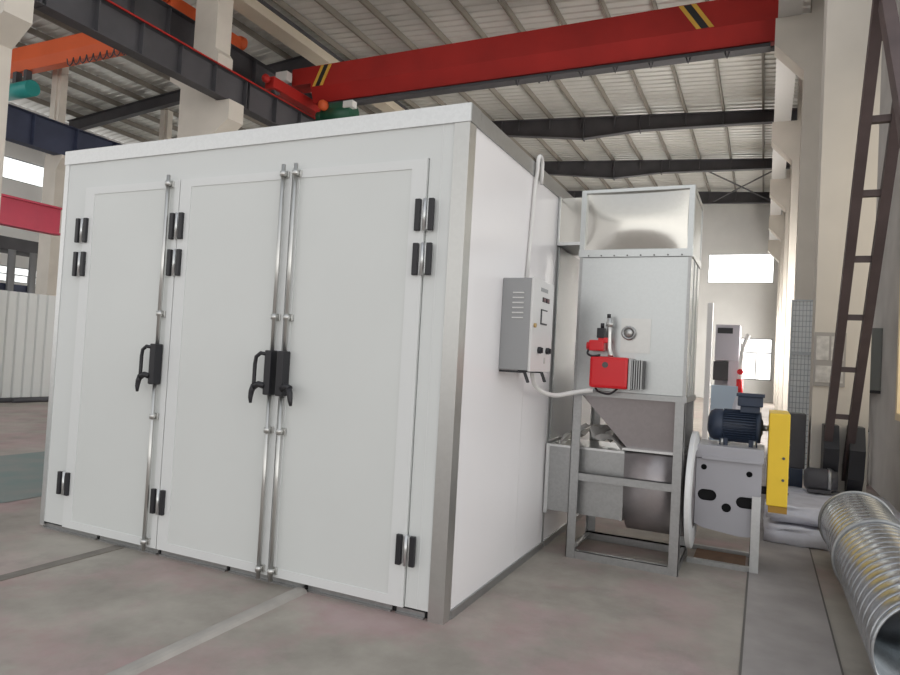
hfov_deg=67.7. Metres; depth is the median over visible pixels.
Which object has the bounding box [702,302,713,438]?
post
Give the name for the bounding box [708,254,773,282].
window
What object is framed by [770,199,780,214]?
beam
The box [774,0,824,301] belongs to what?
concrete column
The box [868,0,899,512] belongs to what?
wall
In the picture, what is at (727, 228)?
wall
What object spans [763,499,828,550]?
wrapped bundle
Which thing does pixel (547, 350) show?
switch
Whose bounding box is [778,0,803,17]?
beam
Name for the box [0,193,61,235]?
beam
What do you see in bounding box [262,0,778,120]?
crane
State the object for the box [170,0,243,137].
concrete column
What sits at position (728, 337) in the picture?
machine
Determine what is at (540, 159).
conduit pipe
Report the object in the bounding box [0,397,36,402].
pipe
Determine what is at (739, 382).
pipe
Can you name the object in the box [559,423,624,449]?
sheet
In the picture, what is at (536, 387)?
conduit
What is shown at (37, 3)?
beam
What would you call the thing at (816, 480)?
motor
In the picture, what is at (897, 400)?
window
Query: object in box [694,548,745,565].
board
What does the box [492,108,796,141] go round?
rafter
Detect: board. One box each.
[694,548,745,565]
[709,385,737,439]
[813,332,846,386]
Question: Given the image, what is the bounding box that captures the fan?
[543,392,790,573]
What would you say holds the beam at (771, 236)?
on the concrete column at (774, 246)
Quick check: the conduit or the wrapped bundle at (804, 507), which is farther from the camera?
the wrapped bundle at (804, 507)
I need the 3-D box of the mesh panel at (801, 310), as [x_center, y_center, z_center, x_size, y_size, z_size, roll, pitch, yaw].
[5.316,-0.165,10.120,0.314,0.810,0.030,2,-2,25]
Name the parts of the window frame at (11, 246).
post, post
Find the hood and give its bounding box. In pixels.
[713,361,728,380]
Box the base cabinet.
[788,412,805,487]
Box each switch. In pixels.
[537,347,542,353]
[545,348,550,353]
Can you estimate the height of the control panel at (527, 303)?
0.672 m
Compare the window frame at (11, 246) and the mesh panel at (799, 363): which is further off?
the window frame at (11, 246)
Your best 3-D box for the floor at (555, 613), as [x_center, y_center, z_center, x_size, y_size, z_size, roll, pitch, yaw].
[-5.770,1.486,9.130,75.000,0.120,85.000,2,-2,25]
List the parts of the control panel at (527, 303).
door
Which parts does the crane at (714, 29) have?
hoist motor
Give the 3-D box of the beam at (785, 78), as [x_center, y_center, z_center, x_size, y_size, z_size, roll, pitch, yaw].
[8.014,-6.481,16.005,0.420,0.775,5.980,2,-2,25]
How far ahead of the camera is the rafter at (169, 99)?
29.26 m
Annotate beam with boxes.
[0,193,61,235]
[5,104,121,154]
[34,0,44,7]
[34,0,250,109]
[110,0,313,116]
[233,0,408,112]
[243,81,315,126]
[769,231,777,239]
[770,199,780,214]
[772,149,786,178]
[774,58,795,121]
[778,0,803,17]
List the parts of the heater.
return panel, leg, corner trim, rail, leg, burner, rail, rail, sight glass, frame, access plate, rail, fan casing, edge trim, leg, rail, leg, corner trim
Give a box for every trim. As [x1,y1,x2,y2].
[0,545,123,580]
[105,587,307,674]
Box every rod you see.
[709,172,770,200]
[713,171,771,201]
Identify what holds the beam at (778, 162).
on the concrete column at (786, 135)
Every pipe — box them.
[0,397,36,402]
[11,397,48,402]
[525,154,543,277]
[736,334,750,392]
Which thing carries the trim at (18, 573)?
on the floor at (555, 613)
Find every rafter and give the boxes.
[67,55,315,130]
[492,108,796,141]
[535,158,789,180]
[567,191,770,203]
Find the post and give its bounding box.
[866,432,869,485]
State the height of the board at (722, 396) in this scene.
1.300 m
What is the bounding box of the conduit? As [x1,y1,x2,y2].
[530,372,592,397]
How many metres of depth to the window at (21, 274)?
29.59 m
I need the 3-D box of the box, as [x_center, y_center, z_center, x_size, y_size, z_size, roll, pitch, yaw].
[5.876,0.331,9.440,0.178,0.880,1.200,2,-2,25]
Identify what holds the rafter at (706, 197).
on the concrete column at (774, 246)
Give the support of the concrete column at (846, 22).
on the floor at (555, 613)
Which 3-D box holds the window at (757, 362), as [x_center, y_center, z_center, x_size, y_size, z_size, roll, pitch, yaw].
[16.745,1.186,36.729,1.600,2.300,0.060,2,-2,25]
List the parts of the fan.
rail, rail, pedestal plate, motor, leg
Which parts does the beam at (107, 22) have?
rail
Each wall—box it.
[0,101,124,285]
[694,204,782,402]
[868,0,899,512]
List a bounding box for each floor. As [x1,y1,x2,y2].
[0,397,880,674]
[739,407,843,674]
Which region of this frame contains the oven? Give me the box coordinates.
[40,102,604,624]
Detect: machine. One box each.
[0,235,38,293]
[713,324,740,385]
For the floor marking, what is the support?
on the floor at (555, 613)
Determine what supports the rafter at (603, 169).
attached to the ceiling
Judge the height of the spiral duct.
0.560 m
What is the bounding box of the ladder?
[820,0,899,491]
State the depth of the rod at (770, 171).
32.24 m
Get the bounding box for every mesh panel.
[787,353,810,475]
[790,300,812,353]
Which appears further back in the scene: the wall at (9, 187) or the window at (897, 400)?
the wall at (9, 187)
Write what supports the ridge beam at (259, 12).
attached to the ceiling
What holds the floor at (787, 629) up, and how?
on the floor at (555, 613)
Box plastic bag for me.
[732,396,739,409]
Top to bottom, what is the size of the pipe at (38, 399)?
0.098 m
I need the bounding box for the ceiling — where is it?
[10,0,810,191]
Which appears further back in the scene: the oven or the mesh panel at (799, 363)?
the mesh panel at (799, 363)
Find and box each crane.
[8,0,247,100]
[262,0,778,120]
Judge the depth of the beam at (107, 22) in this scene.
16.23 m
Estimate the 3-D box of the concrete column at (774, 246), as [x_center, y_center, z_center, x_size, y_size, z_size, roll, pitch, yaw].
[16.951,-1.745,34.773,1.060,10.355,0.500,2,-2,25]
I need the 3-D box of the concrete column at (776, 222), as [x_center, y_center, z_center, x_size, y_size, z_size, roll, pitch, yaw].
[14.415,-2.090,29.347,1.060,10.440,0.500,2,-2,25]
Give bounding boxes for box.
[870,328,882,393]
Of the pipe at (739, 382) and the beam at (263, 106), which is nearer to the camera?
the pipe at (739, 382)
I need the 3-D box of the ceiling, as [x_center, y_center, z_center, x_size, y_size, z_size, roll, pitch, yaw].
[-1.992,-9.779,29.131,32.000,2.141,31.250,2,-2,25]
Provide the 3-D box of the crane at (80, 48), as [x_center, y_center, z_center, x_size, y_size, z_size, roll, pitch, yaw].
[-12.489,-9.120,22.591,11.620,1.760,3.460,2,-2,25]
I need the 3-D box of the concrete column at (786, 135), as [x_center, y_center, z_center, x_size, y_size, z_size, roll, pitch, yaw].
[9.337,-2.694,18.491,1.060,10.440,0.500,2,-2,25]
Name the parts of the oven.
corner post, door, handle, lock rod, door, frame, handle, lock rod, handle, lock rod, door, corner post, panel, panel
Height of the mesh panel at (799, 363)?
1.820 m
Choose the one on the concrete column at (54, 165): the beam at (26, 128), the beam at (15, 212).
the beam at (26, 128)
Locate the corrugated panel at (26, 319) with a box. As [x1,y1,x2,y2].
[0,290,55,397]
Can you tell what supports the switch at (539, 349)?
attached to the control panel at (527, 303)
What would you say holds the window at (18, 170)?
in the wall at (9, 187)
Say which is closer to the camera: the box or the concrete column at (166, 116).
the box
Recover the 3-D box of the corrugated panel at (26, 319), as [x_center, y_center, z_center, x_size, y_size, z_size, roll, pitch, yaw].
[-8.706,0.285,16.235,0.160,2.380,5.350,2,-2,25]
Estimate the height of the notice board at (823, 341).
0.580 m
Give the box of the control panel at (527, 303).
[499,277,553,382]
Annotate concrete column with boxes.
[0,0,33,204]
[35,67,68,295]
[159,110,172,139]
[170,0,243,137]
[768,211,784,403]
[769,170,789,409]
[770,165,790,409]
[771,78,802,410]
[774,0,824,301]
[807,0,881,492]
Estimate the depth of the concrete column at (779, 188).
23.70 m
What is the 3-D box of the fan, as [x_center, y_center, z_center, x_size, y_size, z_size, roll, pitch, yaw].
[1.715,1.063,5.310,1.729,1.315,1.060,2,-2,25]
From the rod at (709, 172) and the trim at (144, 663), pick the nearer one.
the trim at (144, 663)
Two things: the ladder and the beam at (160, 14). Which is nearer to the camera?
the ladder
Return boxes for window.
[0,265,36,284]
[3,155,43,187]
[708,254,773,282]
[741,338,772,380]
[895,285,899,420]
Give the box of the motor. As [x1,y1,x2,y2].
[803,467,837,493]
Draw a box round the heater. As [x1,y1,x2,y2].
[549,184,702,576]
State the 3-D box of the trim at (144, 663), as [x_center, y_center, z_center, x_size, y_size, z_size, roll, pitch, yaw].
[-1.749,1.429,2.273,0.100,0.022,3.990,2,-2,25]
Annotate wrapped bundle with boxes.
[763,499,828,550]
[766,486,899,526]
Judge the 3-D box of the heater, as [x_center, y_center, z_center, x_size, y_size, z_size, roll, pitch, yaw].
[1.383,0.298,5.353,1.048,2.808,1.102,2,-2,25]
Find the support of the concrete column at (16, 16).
on the floor at (555, 613)
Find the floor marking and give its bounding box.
[0,451,44,502]
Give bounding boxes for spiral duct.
[818,491,899,674]
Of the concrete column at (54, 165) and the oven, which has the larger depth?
the concrete column at (54, 165)

